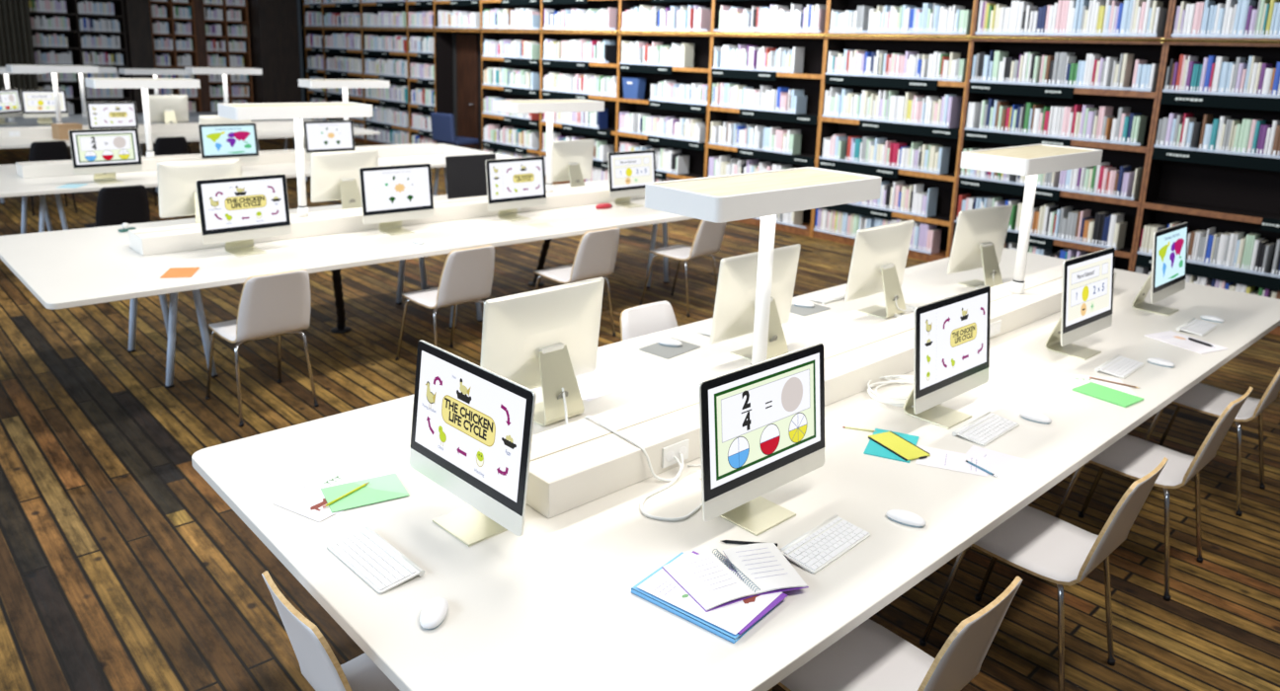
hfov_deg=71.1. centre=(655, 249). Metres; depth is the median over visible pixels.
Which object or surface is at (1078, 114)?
book
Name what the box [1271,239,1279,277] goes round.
book
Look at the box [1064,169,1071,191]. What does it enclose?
book
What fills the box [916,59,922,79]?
book
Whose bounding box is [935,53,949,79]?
book
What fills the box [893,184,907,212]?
book
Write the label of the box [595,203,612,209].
glasses case
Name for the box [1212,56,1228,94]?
book
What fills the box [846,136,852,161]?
book
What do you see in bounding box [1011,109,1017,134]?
book
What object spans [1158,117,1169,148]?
book
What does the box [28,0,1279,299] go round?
books
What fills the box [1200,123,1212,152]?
book
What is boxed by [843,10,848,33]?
book
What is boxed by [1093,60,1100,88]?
book
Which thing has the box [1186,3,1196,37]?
book
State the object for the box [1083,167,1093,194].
book
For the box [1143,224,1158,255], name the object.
book
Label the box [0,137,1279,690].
floor
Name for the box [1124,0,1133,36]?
book
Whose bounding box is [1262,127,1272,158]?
book
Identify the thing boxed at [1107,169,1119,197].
book
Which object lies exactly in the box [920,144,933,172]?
book
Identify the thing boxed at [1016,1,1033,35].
book
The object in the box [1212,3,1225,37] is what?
book
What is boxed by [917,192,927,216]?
book
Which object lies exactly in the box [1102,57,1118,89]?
book
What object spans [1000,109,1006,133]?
book
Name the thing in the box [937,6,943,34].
book
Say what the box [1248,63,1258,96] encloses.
book
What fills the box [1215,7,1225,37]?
book
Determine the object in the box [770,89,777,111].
book
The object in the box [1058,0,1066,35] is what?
book
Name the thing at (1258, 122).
book
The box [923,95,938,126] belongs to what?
book
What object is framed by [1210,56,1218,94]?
book
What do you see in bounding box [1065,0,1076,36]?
book
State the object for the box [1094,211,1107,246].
book
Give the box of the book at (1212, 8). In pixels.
[1205,5,1214,37]
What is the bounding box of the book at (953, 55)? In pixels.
[947,52,960,80]
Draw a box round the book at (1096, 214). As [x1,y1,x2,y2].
[1091,211,1106,245]
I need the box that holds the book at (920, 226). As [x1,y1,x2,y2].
[917,222,926,251]
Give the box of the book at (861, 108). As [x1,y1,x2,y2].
[859,89,872,120]
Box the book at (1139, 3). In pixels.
[1130,0,1146,36]
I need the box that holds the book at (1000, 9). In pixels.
[995,7,1001,35]
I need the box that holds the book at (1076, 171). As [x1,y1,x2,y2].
[1070,168,1078,192]
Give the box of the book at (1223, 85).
[1218,62,1229,95]
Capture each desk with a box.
[0,111,311,151]
[0,127,380,204]
[0,143,518,234]
[0,179,692,388]
[191,247,1279,690]
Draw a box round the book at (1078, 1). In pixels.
[1071,0,1080,36]
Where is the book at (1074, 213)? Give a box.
[1067,210,1081,241]
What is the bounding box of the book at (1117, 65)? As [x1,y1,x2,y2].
[1112,64,1119,89]
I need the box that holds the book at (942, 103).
[939,96,944,127]
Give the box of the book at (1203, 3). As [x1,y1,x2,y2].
[1197,1,1204,37]
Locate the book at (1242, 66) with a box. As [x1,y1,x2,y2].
[1234,63,1248,95]
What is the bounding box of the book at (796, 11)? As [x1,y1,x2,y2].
[793,9,803,32]
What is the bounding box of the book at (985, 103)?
[979,100,988,131]
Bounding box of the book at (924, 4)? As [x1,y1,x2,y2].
[920,2,926,34]
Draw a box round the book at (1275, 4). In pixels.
[1268,2,1278,38]
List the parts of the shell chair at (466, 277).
leg, leg, leg, seat frame, leg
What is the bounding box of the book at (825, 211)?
[821,208,827,233]
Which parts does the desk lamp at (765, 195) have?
panel, lamp frame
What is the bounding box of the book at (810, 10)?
[807,4,812,32]
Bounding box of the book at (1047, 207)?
[1041,204,1057,238]
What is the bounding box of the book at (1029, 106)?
[1023,102,1039,135]
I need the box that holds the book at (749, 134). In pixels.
[747,127,752,149]
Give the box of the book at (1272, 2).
[1264,0,1279,38]
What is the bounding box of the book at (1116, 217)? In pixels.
[1106,212,1124,248]
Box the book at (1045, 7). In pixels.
[1040,5,1046,35]
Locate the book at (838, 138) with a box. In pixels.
[833,136,847,160]
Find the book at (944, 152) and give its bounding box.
[936,147,950,174]
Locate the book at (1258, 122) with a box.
[1250,120,1265,156]
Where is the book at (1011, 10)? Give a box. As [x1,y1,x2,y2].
[1007,0,1014,35]
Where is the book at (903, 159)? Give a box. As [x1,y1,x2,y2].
[899,147,911,169]
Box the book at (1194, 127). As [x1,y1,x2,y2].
[1185,121,1200,150]
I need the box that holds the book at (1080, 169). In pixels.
[1075,167,1082,193]
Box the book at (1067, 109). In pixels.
[1060,106,1070,139]
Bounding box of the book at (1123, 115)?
[1118,113,1129,144]
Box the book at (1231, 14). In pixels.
[1224,7,1234,38]
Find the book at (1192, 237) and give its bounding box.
[1186,230,1199,262]
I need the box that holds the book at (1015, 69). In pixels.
[1012,60,1019,84]
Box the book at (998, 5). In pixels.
[992,3,1006,35]
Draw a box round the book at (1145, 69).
[1138,64,1148,91]
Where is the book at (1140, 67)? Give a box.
[1134,64,1142,90]
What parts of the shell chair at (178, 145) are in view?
leg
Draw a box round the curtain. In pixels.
[0,0,38,108]
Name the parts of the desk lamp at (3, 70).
lamp frame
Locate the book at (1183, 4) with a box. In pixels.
[1176,0,1191,37]
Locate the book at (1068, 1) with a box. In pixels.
[1061,0,1070,35]
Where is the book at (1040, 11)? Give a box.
[1035,6,1043,35]
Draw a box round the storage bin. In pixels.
[622,77,645,99]
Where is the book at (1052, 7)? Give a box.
[1046,5,1053,35]
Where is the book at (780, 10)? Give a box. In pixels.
[778,8,785,32]
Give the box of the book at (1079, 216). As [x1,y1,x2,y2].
[1074,211,1081,242]
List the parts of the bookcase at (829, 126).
panel, shelf, shelf, shelf, shelf, shelf, shelf, panel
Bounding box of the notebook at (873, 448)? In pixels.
[863,428,919,463]
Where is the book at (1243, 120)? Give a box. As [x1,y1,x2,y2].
[1236,118,1249,155]
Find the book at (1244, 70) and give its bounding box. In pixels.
[1238,69,1247,96]
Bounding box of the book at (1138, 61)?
[1130,59,1147,90]
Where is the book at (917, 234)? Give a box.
[913,226,919,251]
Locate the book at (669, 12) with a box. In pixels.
[666,10,670,30]
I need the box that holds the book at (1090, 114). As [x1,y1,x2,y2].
[1084,111,1094,141]
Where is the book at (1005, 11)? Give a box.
[1002,6,1008,35]
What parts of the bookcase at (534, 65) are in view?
panel, shelf, shelf, shelf, shelf, shelf, shelf, panel, panel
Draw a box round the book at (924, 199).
[921,195,927,217]
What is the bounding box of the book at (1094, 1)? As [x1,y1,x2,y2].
[1088,0,1106,36]
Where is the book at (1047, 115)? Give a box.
[1041,111,1049,137]
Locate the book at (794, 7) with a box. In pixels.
[789,3,801,32]
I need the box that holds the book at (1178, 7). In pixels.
[1172,5,1180,37]
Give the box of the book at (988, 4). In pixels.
[983,2,996,34]
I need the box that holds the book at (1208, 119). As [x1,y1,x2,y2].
[1198,114,1213,151]
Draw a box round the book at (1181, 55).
[1174,54,1186,92]
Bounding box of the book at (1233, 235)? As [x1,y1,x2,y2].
[1224,231,1240,269]
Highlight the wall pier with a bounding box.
[247,0,305,103]
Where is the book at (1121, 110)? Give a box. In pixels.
[1114,107,1130,144]
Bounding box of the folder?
[691,551,787,635]
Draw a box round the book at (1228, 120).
[1221,119,1230,154]
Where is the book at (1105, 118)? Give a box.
[1100,115,1115,143]
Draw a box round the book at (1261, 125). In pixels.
[1254,124,1270,157]
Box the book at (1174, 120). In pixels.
[1169,118,1176,149]
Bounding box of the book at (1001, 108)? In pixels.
[996,105,1011,133]
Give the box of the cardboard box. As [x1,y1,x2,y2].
[50,123,82,140]
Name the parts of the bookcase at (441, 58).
panel, shelf, panel, panel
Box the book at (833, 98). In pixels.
[829,96,835,117]
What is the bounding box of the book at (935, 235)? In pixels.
[928,229,941,254]
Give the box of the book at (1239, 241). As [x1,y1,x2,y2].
[1232,239,1240,270]
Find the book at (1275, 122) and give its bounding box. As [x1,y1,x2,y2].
[1266,120,1279,158]
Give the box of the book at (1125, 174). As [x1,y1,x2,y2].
[1120,170,1131,198]
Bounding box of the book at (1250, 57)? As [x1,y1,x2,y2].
[1242,56,1252,96]
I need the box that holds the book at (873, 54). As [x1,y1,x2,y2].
[870,51,877,77]
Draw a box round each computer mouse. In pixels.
[411,239,424,244]
[419,597,448,630]
[657,338,682,346]
[793,301,814,308]
[885,509,925,527]
[1019,411,1051,423]
[1146,357,1175,367]
[1200,315,1224,322]
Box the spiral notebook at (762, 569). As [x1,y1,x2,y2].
[662,543,808,612]
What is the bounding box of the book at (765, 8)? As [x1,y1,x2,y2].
[763,6,769,32]
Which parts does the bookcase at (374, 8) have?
shelf, panel, shelf, shelf, shelf, shelf, panel, shelf, shelf, panel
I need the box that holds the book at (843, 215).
[841,212,845,236]
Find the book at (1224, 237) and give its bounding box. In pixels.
[1215,232,1230,268]
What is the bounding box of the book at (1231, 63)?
[1224,62,1235,95]
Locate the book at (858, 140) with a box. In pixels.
[855,139,862,163]
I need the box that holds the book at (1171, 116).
[1164,112,1182,148]
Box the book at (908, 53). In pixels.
[902,51,918,79]
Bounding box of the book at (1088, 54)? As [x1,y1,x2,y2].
[1082,53,1090,88]
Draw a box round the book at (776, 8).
[772,5,788,32]
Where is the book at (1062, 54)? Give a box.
[1055,52,1064,86]
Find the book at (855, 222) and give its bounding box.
[852,214,858,239]
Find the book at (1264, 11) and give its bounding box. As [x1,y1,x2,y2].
[1259,3,1267,38]
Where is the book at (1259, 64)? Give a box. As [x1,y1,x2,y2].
[1253,62,1262,96]
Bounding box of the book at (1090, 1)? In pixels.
[1085,0,1093,36]
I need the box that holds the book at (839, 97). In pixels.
[835,94,841,118]
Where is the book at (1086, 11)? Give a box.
[1081,9,1088,36]
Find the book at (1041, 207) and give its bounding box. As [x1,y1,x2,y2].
[1037,205,1043,237]
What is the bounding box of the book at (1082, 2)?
[1075,0,1089,36]
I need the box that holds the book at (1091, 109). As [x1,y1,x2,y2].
[1081,107,1097,141]
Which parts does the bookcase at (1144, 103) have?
panel, shelf, shelf, shelf, shelf, shelf, panel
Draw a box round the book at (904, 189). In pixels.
[899,185,909,213]
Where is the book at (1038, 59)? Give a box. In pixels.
[1032,56,1041,85]
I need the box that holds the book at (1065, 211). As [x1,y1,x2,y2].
[1056,206,1073,239]
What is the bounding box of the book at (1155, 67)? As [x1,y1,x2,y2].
[1147,64,1159,91]
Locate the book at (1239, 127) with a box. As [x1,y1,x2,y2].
[1232,123,1241,155]
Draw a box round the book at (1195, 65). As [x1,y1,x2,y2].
[1189,64,1197,93]
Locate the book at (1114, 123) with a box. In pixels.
[1110,118,1117,143]
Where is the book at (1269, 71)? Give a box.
[1261,68,1273,97]
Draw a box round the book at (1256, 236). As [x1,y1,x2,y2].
[1246,234,1260,272]
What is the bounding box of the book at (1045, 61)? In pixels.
[1040,56,1047,85]
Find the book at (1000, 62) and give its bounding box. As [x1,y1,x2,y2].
[997,61,1002,83]
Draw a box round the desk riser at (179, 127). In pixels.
[0,119,312,138]
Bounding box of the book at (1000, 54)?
[993,51,1008,83]
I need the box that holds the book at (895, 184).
[890,180,904,211]
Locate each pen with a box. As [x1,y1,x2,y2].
[720,540,777,547]
[965,460,996,477]
[1188,337,1214,347]
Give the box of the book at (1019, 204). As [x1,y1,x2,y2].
[1014,202,1023,233]
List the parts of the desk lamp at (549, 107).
panel, lamp frame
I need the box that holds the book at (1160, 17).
[1151,6,1168,37]
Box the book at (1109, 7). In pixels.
[1104,4,1112,36]
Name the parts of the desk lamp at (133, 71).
lamp frame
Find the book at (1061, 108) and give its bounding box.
[1054,106,1062,138]
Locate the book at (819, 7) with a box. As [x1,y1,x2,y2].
[814,4,826,32]
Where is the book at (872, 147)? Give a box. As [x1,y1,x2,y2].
[869,145,874,165]
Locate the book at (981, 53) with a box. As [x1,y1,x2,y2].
[976,52,982,82]
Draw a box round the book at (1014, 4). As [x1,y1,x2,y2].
[1010,0,1017,35]
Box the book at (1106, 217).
[1101,216,1109,247]
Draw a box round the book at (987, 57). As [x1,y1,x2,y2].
[981,55,990,82]
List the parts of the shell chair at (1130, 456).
leg, leg, leg, leg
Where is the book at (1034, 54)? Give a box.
[1029,53,1044,84]
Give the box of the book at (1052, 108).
[1046,105,1058,137]
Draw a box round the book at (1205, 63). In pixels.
[1198,57,1208,93]
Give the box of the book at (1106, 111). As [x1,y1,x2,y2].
[1097,106,1113,142]
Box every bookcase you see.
[28,0,132,114]
[149,0,201,112]
[202,0,253,111]
[303,0,325,102]
[321,0,365,143]
[360,0,409,145]
[406,0,452,145]
[434,0,480,32]
[480,0,541,157]
[540,0,620,184]
[616,0,714,179]
[705,0,828,237]
[810,0,975,261]
[948,0,1173,271]
[1130,0,1279,335]
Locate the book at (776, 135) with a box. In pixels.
[774,129,789,153]
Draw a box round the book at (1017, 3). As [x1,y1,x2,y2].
[1013,0,1025,35]
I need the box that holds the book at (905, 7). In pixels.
[900,4,916,33]
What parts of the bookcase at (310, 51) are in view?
shelf, panel, panel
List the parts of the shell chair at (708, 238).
leg, leg, leg, leg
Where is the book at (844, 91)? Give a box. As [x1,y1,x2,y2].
[839,88,853,118]
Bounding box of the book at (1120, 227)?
[1112,221,1126,249]
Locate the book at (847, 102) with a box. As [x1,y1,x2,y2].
[845,92,860,118]
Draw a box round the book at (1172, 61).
[1165,59,1179,92]
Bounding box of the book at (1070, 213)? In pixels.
[1064,210,1079,241]
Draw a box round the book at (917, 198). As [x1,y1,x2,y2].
[913,191,925,216]
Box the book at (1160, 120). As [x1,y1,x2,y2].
[1155,118,1162,147]
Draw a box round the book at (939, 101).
[935,99,942,127]
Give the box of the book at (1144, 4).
[1137,1,1146,36]
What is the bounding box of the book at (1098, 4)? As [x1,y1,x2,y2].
[1092,1,1106,36]
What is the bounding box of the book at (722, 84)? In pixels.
[719,82,723,107]
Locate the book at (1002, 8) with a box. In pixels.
[998,6,1005,35]
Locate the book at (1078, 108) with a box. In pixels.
[1070,104,1085,140]
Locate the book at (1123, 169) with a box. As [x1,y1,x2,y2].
[1116,164,1131,198]
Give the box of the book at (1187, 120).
[1180,117,1196,150]
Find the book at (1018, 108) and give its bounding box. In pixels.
[1014,106,1021,134]
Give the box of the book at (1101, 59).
[1096,58,1106,88]
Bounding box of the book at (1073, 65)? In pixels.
[1067,63,1075,87]
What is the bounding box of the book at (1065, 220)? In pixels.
[1059,217,1067,240]
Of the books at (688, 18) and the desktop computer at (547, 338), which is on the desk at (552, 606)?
the desktop computer at (547, 338)
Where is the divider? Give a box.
[526,264,1116,518]
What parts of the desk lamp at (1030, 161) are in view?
lamp frame, panel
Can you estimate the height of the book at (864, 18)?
0.284 m
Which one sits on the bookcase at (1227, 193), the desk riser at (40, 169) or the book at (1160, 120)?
the book at (1160, 120)
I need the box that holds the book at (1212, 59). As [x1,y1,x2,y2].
[1202,55,1216,94]
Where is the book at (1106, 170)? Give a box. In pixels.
[1100,166,1116,196]
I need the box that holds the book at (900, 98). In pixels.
[896,95,905,123]
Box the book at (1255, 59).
[1245,56,1262,96]
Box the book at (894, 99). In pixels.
[889,95,896,123]
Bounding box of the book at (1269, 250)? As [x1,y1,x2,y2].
[1261,242,1276,275]
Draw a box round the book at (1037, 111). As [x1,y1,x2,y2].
[1032,108,1043,136]
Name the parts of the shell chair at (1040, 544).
leg, leg, leg, leg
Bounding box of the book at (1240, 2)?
[1231,0,1242,38]
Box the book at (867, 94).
[862,90,877,120]
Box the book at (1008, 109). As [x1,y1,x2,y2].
[1004,107,1010,133]
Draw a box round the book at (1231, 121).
[1224,119,1239,154]
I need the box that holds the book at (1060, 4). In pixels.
[1053,0,1062,35]
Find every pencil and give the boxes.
[322,482,368,508]
[842,425,876,432]
[1089,377,1138,388]
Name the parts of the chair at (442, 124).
backrest, seat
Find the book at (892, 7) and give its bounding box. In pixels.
[888,5,900,33]
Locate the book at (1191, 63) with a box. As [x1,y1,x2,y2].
[1184,61,1200,93]
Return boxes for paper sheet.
[57,183,88,188]
[272,466,380,522]
[275,459,395,515]
[482,223,530,233]
[527,223,557,229]
[577,375,631,401]
[637,551,782,635]
[915,445,987,477]
[965,445,1039,484]
[1050,373,1136,396]
[1144,330,1228,354]
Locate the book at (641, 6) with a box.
[639,4,652,30]
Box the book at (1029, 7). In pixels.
[1023,4,1038,35]
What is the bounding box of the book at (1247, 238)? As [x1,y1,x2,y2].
[1239,233,1255,271]
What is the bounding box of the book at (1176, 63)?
[1170,62,1179,92]
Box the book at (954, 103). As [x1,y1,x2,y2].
[946,96,961,128]
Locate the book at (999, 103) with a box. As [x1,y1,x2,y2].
[993,101,1009,132]
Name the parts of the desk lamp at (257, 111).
lamp frame, panel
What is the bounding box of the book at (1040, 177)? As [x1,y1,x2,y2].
[1036,173,1043,188]
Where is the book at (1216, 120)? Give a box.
[1208,118,1219,153]
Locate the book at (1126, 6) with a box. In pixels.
[1119,0,1130,36]
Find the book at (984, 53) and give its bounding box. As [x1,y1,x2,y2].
[979,52,990,82]
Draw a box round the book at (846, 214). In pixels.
[843,212,851,237]
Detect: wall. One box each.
[193,0,210,112]
[300,0,307,102]
[302,0,459,146]
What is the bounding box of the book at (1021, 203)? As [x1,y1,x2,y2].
[1018,203,1023,233]
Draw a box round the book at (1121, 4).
[1115,2,1123,36]
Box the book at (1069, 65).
[1064,64,1070,86]
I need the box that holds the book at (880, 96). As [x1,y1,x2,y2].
[876,90,883,121]
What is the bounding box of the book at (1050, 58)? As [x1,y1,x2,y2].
[1043,55,1054,85]
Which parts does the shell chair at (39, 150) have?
leg, leg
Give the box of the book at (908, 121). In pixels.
[905,99,912,124]
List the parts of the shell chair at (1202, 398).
leg, leg, leg, leg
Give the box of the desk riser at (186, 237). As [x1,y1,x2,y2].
[128,183,644,255]
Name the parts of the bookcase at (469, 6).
shelf, panel, shelf, panel, panel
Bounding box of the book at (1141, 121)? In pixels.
[1132,115,1147,146]
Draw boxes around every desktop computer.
[0,88,23,124]
[19,89,69,124]
[68,128,142,184]
[85,101,139,132]
[148,94,188,123]
[157,158,241,223]
[195,173,291,256]
[198,115,251,147]
[198,122,259,162]
[303,119,355,158]
[310,149,378,210]
[358,162,434,236]
[409,339,536,547]
[480,277,604,425]
[484,156,546,221]
[552,139,594,187]
[607,150,655,208]
[698,342,824,536]
[710,243,800,360]
[844,219,914,319]
[903,285,990,429]
[947,204,1012,288]
[1044,246,1115,360]
[1131,222,1188,316]
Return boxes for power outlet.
[8,131,20,137]
[661,439,689,468]
[989,320,1001,336]
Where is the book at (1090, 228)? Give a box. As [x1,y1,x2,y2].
[1086,220,1094,245]
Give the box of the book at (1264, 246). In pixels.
[1257,241,1270,274]
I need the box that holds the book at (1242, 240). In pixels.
[1235,237,1246,271]
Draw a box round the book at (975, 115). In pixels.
[968,102,981,130]
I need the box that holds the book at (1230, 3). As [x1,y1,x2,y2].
[1220,0,1237,38]
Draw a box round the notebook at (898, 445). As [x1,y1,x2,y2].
[868,431,930,461]
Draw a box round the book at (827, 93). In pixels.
[823,90,829,117]
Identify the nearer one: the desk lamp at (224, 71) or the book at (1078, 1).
the book at (1078, 1)
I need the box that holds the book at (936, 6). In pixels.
[932,4,938,34]
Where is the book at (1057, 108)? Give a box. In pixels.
[1051,106,1059,138]
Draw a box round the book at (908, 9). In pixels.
[904,7,914,33]
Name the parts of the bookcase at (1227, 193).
panel, shelf, shelf, shelf, shelf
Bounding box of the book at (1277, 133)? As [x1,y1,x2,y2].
[1271,125,1279,158]
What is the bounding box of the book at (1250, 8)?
[1243,5,1257,38]
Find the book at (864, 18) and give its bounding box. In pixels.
[859,5,873,33]
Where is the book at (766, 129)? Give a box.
[764,127,770,151]
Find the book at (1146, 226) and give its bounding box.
[1139,224,1153,254]
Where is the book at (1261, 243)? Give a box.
[1253,239,1270,274]
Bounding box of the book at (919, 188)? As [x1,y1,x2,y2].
[910,183,923,215]
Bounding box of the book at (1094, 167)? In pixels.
[1089,165,1097,195]
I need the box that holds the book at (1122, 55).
[1116,53,1123,89]
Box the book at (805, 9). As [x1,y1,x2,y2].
[801,7,806,32]
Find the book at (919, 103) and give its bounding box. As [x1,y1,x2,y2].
[914,101,920,125]
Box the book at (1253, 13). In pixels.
[1247,9,1257,38]
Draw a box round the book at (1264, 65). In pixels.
[1256,63,1273,97]
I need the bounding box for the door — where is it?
[456,34,479,150]
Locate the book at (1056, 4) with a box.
[1050,2,1057,35]
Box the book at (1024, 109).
[1020,103,1026,135]
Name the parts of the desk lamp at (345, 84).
lamp frame, panel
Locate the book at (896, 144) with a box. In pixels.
[891,143,899,168]
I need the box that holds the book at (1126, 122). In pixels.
[1120,116,1129,145]
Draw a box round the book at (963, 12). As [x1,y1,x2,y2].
[959,9,965,34]
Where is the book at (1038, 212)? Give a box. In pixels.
[1033,211,1039,236]
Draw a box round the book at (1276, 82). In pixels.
[1271,62,1279,97]
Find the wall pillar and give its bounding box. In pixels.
[123,0,155,113]
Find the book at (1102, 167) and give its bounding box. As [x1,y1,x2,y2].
[1096,165,1112,196]
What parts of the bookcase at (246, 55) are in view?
panel, shelf, panel, shelf, shelf, shelf, shelf, shelf, shelf, panel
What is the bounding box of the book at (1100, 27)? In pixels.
[1097,5,1106,36]
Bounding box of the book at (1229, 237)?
[1222,235,1230,268]
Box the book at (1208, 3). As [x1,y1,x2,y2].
[1199,0,1214,37]
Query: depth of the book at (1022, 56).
8.33 m
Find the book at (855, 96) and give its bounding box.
[852,94,860,119]
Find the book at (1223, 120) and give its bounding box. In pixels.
[1213,115,1230,153]
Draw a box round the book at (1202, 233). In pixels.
[1193,230,1206,263]
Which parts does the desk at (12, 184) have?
leg, leg, leg, leg, leg, leg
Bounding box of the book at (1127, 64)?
[1119,53,1133,90]
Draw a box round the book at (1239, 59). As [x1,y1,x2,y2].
[1230,57,1246,95]
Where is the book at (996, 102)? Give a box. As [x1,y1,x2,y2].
[990,99,1006,132]
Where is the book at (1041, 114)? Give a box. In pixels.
[1037,112,1042,136]
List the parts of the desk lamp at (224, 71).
lamp frame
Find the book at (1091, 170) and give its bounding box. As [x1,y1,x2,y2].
[1086,168,1093,194]
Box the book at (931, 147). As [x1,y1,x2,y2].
[928,145,942,173]
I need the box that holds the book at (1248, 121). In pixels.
[1240,118,1253,156]
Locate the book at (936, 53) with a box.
[932,52,945,79]
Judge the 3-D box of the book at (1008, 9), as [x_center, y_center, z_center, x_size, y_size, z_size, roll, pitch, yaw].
[3.369,-2.146,8.444,0.207,0.254,0.027,-10,17,-43]
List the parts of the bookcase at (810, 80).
panel, shelf, shelf, shelf, shelf, shelf, panel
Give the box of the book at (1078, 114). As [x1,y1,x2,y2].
[1072,111,1082,140]
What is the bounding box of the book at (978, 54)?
[973,53,979,81]
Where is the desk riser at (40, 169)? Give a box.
[15,143,443,178]
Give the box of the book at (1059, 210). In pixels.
[1053,209,1060,239]
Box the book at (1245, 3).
[1236,0,1256,38]
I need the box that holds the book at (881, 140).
[873,137,886,165]
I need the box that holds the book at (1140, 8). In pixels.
[1133,6,1141,36]
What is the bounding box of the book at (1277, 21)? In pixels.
[1272,2,1279,38]
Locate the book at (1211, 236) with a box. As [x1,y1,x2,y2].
[1203,232,1217,265]
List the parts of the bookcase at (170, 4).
panel, shelf, panel, shelf, shelf, shelf, shelf, panel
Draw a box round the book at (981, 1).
[976,0,991,34]
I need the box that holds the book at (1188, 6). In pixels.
[1181,3,1191,37]
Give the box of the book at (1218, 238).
[1211,236,1220,266]
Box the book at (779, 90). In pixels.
[776,87,789,112]
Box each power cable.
[561,388,683,481]
[640,456,702,521]
[867,375,913,407]
[893,295,915,317]
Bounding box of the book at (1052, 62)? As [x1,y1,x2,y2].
[1047,61,1053,85]
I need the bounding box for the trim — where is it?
[459,32,481,151]
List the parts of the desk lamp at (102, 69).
lamp frame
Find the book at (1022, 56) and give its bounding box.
[1017,55,1024,84]
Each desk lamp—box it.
[0,67,46,122]
[5,64,99,123]
[79,67,117,117]
[84,78,200,158]
[118,68,189,94]
[184,67,262,103]
[217,101,372,217]
[298,79,390,120]
[492,99,604,192]
[644,166,881,365]
[960,144,1102,294]
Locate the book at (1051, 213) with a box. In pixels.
[1046,210,1057,239]
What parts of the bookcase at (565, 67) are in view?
panel, shelf, shelf, shelf, panel, shelf, shelf, panel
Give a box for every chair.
[28,140,78,216]
[83,184,150,228]
[153,136,188,206]
[154,121,190,154]
[205,268,319,426]
[261,570,399,690]
[395,244,494,360]
[430,112,479,150]
[533,227,619,336]
[620,301,677,341]
[639,220,726,317]
[767,576,1022,690]
[919,457,1168,690]
[1054,387,1252,601]
[1124,368,1279,516]
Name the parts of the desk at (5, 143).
leg, leg, leg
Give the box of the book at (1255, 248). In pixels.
[1249,237,1265,273]
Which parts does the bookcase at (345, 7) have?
panel, shelf, shelf, panel, shelf, shelf, shelf, shelf, shelf, panel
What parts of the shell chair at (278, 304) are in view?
leg, leg, seat frame, leg, leg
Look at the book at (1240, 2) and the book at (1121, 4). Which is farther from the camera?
the book at (1121, 4)
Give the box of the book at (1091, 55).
[1085,53,1100,88]
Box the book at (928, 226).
[922,223,937,252]
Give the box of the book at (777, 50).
[774,49,779,72]
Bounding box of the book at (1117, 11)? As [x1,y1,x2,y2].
[1113,6,1119,36]
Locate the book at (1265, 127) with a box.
[1258,124,1272,157]
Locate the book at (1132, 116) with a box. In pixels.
[1125,112,1141,145]
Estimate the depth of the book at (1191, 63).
7.34 m
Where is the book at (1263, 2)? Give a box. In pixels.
[1254,0,1270,38]
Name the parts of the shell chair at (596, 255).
leg, leg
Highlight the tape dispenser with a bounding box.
[118,223,136,232]
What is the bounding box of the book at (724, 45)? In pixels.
[721,44,728,69]
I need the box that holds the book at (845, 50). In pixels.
[842,49,854,76]
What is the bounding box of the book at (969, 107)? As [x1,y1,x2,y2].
[965,101,976,130]
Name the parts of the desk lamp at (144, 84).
panel, lamp frame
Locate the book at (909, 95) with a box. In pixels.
[902,91,917,124]
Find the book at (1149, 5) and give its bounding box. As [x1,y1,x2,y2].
[1141,0,1157,37]
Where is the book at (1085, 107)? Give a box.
[1078,104,1094,141]
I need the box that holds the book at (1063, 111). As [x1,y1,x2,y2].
[1058,106,1064,138]
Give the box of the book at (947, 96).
[943,94,956,128]
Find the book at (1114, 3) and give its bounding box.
[1107,0,1121,36]
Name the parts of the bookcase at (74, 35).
shelf, shelf, shelf, panel, shelf, shelf, shelf, panel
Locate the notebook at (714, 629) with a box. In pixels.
[631,552,774,643]
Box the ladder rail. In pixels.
[301,26,1279,43]
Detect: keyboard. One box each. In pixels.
[326,526,424,593]
[696,326,711,335]
[779,514,870,573]
[805,290,845,304]
[952,411,1019,446]
[1094,354,1144,379]
[1176,318,1217,336]
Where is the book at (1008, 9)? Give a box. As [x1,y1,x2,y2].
[1004,6,1011,35]
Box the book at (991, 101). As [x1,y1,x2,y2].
[984,98,999,132]
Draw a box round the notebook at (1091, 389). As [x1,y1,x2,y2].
[1071,382,1143,407]
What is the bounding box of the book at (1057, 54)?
[1050,52,1059,86]
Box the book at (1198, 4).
[1191,1,1201,37]
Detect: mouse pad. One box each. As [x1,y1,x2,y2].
[639,337,700,358]
[790,303,830,316]
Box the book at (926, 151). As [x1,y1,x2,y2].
[923,150,928,172]
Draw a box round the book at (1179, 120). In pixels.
[1172,114,1184,149]
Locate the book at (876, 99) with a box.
[873,95,878,121]
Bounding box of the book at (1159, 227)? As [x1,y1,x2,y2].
[1146,224,1165,256]
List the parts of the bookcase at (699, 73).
panel, shelf, shelf, shelf, shelf, shelf, panel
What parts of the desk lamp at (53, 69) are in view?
lamp frame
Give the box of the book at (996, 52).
[991,51,997,82]
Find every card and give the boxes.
[160,267,199,278]
[320,474,409,512]
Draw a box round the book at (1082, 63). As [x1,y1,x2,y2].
[1077,60,1085,87]
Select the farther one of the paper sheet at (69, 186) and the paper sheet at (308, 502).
the paper sheet at (69, 186)
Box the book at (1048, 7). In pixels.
[1043,4,1052,35]
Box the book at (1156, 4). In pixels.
[1147,0,1163,37]
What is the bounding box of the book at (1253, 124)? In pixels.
[1246,119,1263,156]
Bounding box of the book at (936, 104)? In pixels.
[933,102,938,127]

